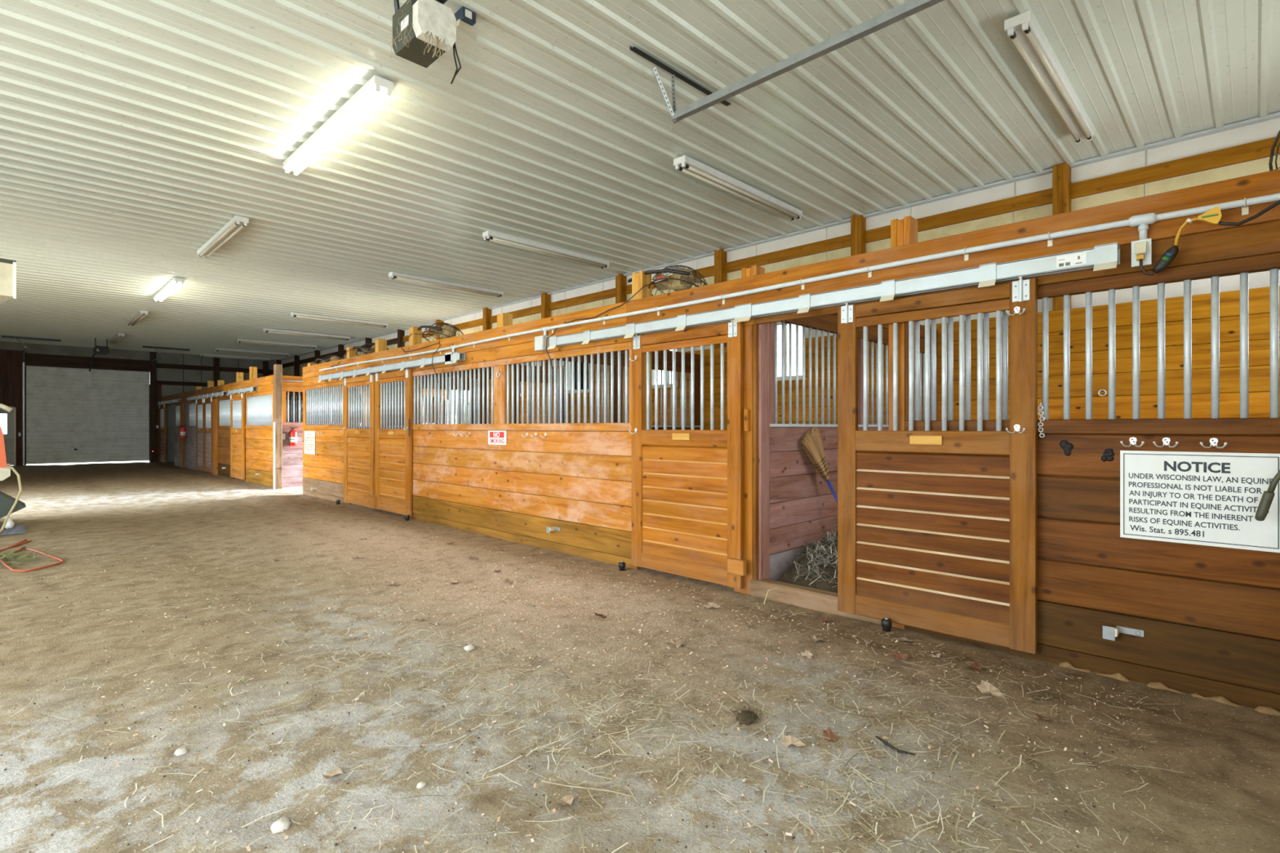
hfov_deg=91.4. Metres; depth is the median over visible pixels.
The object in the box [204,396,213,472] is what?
door
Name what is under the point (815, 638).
dry leaf
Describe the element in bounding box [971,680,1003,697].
dry leaf
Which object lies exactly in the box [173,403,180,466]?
enclosure
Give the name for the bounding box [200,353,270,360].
fluorescent fixture
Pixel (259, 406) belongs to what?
enclosure
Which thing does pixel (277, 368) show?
post
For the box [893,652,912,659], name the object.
dry leaf
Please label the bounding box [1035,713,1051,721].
dry leaf
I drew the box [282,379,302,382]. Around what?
conduit
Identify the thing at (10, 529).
scrap
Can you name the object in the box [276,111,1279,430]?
wall
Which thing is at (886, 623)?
roller
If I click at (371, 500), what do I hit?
block
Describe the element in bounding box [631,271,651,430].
timber post
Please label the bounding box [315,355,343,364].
fan
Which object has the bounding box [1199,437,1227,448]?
coat hook
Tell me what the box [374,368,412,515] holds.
door
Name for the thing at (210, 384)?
timber post
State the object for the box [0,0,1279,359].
ceiling
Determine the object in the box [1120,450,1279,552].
notice sign
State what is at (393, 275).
fluorescent fixture
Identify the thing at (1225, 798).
floor
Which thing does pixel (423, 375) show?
wall
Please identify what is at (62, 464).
ground
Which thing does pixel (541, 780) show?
stalk
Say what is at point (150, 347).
bracket
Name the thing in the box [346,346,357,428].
timber post
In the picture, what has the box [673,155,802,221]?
fluorescent fixture
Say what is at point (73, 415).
door
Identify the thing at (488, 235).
fluorescent fixture
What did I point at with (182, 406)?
post
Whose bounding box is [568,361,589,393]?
window
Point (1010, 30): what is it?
socket
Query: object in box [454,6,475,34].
outlet
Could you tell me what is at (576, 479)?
enclosure
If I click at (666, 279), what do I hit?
cord
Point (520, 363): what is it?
window
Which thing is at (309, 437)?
notice sheet
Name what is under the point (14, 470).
hose
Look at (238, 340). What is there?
fluorescent fixture
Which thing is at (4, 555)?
tuft
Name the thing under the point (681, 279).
fan
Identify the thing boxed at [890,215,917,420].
timber post
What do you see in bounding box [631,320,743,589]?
door
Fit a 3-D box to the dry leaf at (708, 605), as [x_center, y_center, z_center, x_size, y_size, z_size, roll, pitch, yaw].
[0.535,1.328,4.649,0.151,0.032,0.078,0,0,19]
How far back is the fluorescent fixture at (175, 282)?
12.91 m
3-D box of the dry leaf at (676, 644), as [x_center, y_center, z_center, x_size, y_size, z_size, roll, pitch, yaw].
[0.225,1.327,3.853,0.162,0.041,0.075,0,0,-41]
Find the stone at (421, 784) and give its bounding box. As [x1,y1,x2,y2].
[416,781,426,788]
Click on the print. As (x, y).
(1064, 261)
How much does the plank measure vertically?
0.175 m
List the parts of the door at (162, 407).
slat panel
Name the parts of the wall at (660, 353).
board panel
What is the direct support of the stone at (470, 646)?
on the floor
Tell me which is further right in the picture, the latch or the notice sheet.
the latch
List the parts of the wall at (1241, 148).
post, post, post, post, post, post, post, post, post, post, post, post, post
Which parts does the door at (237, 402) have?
rail, slat panel, rail, rail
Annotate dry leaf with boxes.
[322,768,342,778]
[385,580,399,585]
[503,578,513,585]
[554,793,573,809]
[594,612,606,618]
[665,638,684,648]
[702,602,720,608]
[741,621,763,627]
[776,735,805,747]
[800,650,813,659]
[808,635,826,641]
[821,726,839,742]
[822,616,831,622]
[893,637,911,641]
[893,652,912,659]
[931,653,943,657]
[966,662,982,671]
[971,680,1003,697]
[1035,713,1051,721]
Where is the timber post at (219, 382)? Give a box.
[217,380,224,399]
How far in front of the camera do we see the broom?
5.57 m
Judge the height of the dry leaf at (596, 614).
0.054 m
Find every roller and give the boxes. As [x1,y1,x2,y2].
[404,514,409,520]
[618,560,625,571]
[880,617,892,631]
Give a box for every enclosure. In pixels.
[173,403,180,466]
[183,401,199,471]
[217,396,235,478]
[244,391,273,487]
[302,381,351,504]
[409,341,639,568]
[904,252,1279,715]
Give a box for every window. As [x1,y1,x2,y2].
[444,389,456,424]
[520,363,526,396]
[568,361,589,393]
[652,348,681,388]
[777,321,808,381]
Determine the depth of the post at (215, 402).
17.90 m
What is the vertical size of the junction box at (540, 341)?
0.157 m
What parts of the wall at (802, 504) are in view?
board panel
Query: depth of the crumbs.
2.81 m
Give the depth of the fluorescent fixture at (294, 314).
16.68 m
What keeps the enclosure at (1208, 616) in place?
on the floor
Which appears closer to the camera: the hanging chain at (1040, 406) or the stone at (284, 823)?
the stone at (284, 823)
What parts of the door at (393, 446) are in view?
rail, slat panel, rail, rail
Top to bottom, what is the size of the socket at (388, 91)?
0.050 m
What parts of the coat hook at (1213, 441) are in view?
plate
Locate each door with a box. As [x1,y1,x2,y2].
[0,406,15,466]
[22,346,163,465]
[159,404,165,462]
[195,398,204,471]
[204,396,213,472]
[230,392,244,479]
[343,373,374,506]
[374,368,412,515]
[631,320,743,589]
[837,276,1037,653]
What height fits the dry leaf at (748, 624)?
0.029 m
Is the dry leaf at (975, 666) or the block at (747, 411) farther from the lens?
the block at (747, 411)
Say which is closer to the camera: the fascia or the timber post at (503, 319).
the timber post at (503, 319)
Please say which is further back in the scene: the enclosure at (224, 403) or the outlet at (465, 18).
the enclosure at (224, 403)
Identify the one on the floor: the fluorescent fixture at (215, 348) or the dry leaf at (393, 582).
the dry leaf at (393, 582)
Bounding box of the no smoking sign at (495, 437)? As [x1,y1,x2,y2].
[488,431,506,444]
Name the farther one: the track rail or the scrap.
the scrap
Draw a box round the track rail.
[630,0,943,130]
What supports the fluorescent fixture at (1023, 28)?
attached to the ceiling
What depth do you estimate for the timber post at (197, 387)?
20.25 m
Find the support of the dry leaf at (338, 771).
on the floor
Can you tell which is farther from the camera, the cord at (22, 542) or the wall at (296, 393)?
the wall at (296, 393)
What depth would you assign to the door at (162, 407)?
23.88 m
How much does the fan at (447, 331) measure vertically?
0.401 m
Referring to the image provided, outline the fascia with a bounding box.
[160,374,273,405]
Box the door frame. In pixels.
[733,323,769,595]
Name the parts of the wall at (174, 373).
post, post, post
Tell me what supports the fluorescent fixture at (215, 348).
attached to the ceiling
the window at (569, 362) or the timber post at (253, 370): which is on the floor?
the timber post at (253, 370)
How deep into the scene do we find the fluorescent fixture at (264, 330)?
19.29 m
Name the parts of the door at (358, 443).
rail, rail, slat panel, rail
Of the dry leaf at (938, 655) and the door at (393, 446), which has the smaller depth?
the dry leaf at (938, 655)
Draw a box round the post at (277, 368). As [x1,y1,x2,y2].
[273,364,282,488]
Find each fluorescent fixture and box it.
[108,333,124,344]
[126,310,148,326]
[153,277,184,302]
[196,215,248,258]
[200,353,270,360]
[214,347,288,356]
[236,338,316,349]
[262,328,350,340]
[282,75,393,175]
[290,311,388,328]
[388,271,503,297]
[482,230,609,269]
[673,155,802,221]
[1004,9,1094,144]
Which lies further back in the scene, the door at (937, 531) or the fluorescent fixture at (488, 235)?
the fluorescent fixture at (488, 235)
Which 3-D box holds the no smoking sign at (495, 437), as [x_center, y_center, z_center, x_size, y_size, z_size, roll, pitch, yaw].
[-1.758,0.126,7.696,0.396,0.172,0.013,0,0,45]
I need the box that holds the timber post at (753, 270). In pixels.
[741,265,764,278]
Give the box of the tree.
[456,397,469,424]
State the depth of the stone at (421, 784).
2.31 m
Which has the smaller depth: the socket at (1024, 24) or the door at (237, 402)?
the socket at (1024, 24)
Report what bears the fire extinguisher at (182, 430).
attached to the enclosure at (189, 407)
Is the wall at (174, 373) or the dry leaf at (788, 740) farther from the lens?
the wall at (174, 373)
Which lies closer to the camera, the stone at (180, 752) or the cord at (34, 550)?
the stone at (180, 752)
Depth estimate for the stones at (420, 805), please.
3.89 m
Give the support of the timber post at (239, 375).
on the floor
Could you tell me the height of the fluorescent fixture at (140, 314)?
0.110 m
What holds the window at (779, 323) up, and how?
in the wall at (1241, 148)
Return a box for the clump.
[726,702,766,724]
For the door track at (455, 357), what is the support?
attached to the wooden beam
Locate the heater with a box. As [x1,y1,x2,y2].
[0,257,16,303]
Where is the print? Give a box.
[1058,256,1082,266]
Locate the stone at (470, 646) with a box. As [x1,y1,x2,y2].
[463,644,475,651]
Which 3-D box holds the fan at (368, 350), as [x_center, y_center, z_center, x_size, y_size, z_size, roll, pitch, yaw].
[-4.795,-1.317,11.243,0.877,0.383,0.649,0,0,45]
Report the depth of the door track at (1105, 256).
4.21 m
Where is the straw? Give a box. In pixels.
[0,524,1182,852]
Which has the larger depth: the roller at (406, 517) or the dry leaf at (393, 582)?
the roller at (406, 517)
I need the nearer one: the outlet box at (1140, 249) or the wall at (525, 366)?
the outlet box at (1140, 249)
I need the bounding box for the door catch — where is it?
[546,526,560,533]
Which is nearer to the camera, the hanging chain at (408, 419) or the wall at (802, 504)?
the wall at (802, 504)
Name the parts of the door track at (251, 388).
rail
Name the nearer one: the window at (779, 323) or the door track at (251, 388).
the window at (779, 323)
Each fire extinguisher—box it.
[178,425,186,437]
[288,426,297,445]
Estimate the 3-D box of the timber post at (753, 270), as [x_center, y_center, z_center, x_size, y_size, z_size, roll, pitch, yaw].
[0.950,0.048,5.241,0.144,2.765,0.140,0,0,45]
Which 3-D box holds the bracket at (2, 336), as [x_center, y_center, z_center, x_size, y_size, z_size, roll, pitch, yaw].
[-19.874,-2.746,20.422,0.056,0.378,1.400,0,0,45]
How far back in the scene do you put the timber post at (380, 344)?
10.40 m
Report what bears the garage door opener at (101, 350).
hanging from the ceiling
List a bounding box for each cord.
[0,539,31,556]
[0,548,64,572]
[324,349,361,371]
[401,333,440,382]
[546,279,668,377]
[1139,206,1222,275]
[1216,200,1279,226]
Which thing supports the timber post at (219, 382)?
on the floor
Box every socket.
[375,84,380,92]
[386,88,391,96]
[1007,27,1013,36]
[1022,22,1028,31]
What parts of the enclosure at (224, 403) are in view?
rail, rail, board panel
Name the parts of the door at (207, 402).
rail, rail, rail, slat panel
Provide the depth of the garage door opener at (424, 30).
3.88 m
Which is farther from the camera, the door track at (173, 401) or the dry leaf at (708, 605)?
the door track at (173, 401)
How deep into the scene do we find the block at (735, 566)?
5.06 m
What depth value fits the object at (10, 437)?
21.55 m
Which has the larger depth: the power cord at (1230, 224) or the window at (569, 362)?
the window at (569, 362)
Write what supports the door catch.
attached to the enclosure at (576, 479)
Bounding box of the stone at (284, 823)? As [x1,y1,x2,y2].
[270,817,291,833]
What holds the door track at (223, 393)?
attached to the fascia
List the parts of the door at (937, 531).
rail, rail, rail, slat panel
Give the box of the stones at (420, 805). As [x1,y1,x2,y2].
[55,528,1115,852]
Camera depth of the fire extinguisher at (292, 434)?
14.09 m
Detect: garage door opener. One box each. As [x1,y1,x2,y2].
[93,337,109,355]
[391,0,461,84]
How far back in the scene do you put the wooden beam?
3.96 m
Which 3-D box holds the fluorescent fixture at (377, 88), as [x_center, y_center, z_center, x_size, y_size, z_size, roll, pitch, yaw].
[-3.026,-2.879,6.119,2.454,0.110,0.162,0,0,45]
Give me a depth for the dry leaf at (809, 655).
3.64 m
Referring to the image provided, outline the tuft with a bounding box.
[0,545,69,570]
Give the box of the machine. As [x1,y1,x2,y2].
[0,403,26,518]
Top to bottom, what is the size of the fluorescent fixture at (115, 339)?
0.110 m
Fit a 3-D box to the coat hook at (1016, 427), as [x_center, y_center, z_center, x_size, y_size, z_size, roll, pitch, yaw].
[2.215,0.008,3.680,0.104,0.053,0.047,0,0,45]
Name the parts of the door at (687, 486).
rail, rail, rail, slat panel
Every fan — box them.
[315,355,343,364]
[352,342,388,355]
[417,322,463,341]
[627,265,707,296]
[1268,130,1279,170]
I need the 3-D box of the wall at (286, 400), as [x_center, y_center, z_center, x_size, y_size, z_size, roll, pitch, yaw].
[-14.143,0.100,22.862,0.060,2.660,3.760,0,0,45]
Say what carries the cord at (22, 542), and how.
on the floor
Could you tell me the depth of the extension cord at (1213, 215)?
3.17 m
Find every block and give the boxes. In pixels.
[367,495,376,508]
[727,557,746,576]
[743,408,750,431]
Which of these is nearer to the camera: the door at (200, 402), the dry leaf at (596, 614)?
the dry leaf at (596, 614)
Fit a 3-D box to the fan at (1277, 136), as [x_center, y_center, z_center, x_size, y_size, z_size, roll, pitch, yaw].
[3.578,-1.375,3.068,0.694,0.658,0.414,0,0,45]
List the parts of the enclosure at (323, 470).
rail, board panel, rail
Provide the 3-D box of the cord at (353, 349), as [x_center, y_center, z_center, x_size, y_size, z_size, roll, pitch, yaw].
[-5.500,-1.230,11.456,1.181,0.330,0.160,0,0,32]
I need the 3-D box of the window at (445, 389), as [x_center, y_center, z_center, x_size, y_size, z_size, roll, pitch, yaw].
[-4.555,0.145,16.251,1.520,2.470,0.300,0,0,45]
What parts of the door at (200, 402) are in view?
rail, rail, slat panel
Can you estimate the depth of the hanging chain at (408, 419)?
9.25 m
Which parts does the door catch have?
mount plate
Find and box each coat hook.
[1005,306,1025,315]
[1005,424,1025,433]
[1120,437,1144,447]
[1152,437,1178,447]
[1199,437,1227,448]
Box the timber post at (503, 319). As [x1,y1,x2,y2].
[497,312,512,423]
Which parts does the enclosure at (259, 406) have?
rail, rail, board panel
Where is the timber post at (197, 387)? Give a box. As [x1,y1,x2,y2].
[195,386,201,390]
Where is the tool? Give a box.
[1254,470,1279,520]
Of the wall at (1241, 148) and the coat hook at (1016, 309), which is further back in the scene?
the wall at (1241, 148)
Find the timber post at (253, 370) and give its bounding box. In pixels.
[249,366,257,379]
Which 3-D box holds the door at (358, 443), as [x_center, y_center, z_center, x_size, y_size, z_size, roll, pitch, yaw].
[-4.784,0.203,10.627,1.263,2.229,0.065,0,0,45]
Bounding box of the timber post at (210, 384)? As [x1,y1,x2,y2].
[207,380,213,387]
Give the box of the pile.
[778,525,837,593]
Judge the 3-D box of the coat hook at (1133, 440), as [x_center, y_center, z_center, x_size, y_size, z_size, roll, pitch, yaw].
[2.639,0.078,3.348,0.104,0.053,0.047,0,0,45]
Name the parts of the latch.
arm, mount plate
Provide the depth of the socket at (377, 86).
5.23 m
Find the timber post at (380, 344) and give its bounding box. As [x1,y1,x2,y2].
[374,338,386,428]
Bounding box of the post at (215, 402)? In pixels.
[212,398,217,475]
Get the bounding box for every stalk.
[541,780,635,797]
[763,586,782,604]
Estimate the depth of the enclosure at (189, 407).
20.55 m
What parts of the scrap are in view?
knob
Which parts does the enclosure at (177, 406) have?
board panel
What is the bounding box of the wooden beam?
[302,168,1279,386]
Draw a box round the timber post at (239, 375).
[235,372,243,382]
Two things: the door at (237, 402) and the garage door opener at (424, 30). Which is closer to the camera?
the garage door opener at (424, 30)
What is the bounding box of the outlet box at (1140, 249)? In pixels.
[1131,238,1151,267]
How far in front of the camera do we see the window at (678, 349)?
11.34 m
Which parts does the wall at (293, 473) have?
board panel, rail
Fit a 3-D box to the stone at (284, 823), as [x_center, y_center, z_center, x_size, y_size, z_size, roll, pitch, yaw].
[-1.193,1.321,2.075,0.053,0.039,0.063,0,0,45]
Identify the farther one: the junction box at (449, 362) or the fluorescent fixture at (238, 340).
the fluorescent fixture at (238, 340)
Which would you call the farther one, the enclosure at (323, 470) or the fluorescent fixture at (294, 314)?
the fluorescent fixture at (294, 314)
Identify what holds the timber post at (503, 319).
on the floor
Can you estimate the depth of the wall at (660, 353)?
9.27 m
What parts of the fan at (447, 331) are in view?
motor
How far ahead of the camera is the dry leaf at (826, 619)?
4.40 m
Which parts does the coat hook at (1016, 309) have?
plate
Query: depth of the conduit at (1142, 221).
3.97 m
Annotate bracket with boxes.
[0,335,61,348]
[142,346,190,357]
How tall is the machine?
1.690 m
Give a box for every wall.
[0,341,276,465]
[244,391,360,465]
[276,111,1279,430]
[282,375,440,487]
[285,395,337,422]
[286,400,302,422]
[357,375,476,428]
[391,364,564,428]
[514,350,700,430]
[769,313,937,581]
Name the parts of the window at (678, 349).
sash, sill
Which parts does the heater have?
lid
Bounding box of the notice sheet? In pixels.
[304,431,315,454]
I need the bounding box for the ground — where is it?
[26,460,149,465]
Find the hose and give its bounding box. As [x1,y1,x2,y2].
[0,466,22,533]
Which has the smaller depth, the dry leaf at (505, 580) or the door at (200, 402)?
the dry leaf at (505, 580)
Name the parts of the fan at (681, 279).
motor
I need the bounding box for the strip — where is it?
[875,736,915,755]
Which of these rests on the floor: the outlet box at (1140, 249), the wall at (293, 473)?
the wall at (293, 473)
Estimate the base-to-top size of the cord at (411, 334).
0.806 m
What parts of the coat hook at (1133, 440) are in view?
plate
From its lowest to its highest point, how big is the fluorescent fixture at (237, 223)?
0.110 m
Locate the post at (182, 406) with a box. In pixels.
[180,403,185,467]
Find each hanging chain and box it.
[408,418,410,436]
[1037,403,1044,437]
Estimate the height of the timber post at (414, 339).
2.960 m
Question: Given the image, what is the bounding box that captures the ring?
[1097,388,1106,396]
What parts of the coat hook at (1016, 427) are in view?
plate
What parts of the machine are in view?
panel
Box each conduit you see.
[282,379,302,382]
[319,193,1279,371]
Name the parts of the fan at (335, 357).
motor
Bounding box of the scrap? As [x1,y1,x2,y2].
[0,516,26,535]
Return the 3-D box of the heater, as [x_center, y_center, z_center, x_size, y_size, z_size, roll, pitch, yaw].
[-7.178,-2.130,6.510,1.543,1.640,0.713,0,0,35]
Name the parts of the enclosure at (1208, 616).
rail, rail, board panel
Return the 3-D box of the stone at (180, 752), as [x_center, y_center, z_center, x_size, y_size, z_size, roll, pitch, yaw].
[-1.873,1.325,2.552,0.038,0.028,0.047,0,0,45]
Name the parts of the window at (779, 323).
sill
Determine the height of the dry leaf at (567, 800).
0.024 m
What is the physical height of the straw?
0.064 m
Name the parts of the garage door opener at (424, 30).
rail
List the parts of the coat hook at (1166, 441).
plate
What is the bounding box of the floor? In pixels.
[0,461,1279,852]
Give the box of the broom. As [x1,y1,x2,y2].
[800,426,837,502]
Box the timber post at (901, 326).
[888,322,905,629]
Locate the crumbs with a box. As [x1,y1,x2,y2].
[0,517,1143,852]
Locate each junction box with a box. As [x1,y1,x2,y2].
[444,351,457,364]
[534,335,550,351]
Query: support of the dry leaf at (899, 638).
on the floor
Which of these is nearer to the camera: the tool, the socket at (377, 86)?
the tool
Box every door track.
[157,399,181,405]
[186,391,226,400]
[226,386,257,395]
[317,352,465,382]
[547,242,1119,349]
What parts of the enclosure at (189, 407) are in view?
rail, rail, board panel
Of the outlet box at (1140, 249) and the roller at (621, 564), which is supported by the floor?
the roller at (621, 564)
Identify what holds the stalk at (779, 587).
on the floor
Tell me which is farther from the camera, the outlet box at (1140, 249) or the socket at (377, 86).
the socket at (377, 86)
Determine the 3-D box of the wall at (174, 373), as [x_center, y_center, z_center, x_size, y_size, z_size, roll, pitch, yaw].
[-20.201,-0.830,23.026,0.220,4.520,12.450,0,0,45]
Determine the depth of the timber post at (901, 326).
4.25 m
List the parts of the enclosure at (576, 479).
rail, rail, board panel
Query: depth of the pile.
5.14 m
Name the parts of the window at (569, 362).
pane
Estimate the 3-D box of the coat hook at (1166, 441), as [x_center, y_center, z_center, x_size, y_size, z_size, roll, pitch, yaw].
[2.736,0.078,3.252,0.104,0.053,0.047,0,0,45]
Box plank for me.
[750,578,880,624]
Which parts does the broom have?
handle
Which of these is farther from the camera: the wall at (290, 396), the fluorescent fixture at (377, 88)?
the wall at (290, 396)
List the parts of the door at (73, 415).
opener rail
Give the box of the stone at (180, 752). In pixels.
[173,746,188,755]
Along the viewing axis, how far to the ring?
6.69 m
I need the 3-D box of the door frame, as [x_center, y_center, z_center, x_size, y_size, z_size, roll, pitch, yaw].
[0.926,0.270,5.186,0.240,2.280,0.172,0,0,45]
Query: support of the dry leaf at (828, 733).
on the floor
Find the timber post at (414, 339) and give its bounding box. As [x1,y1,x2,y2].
[408,326,422,424]
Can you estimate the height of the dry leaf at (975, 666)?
0.036 m

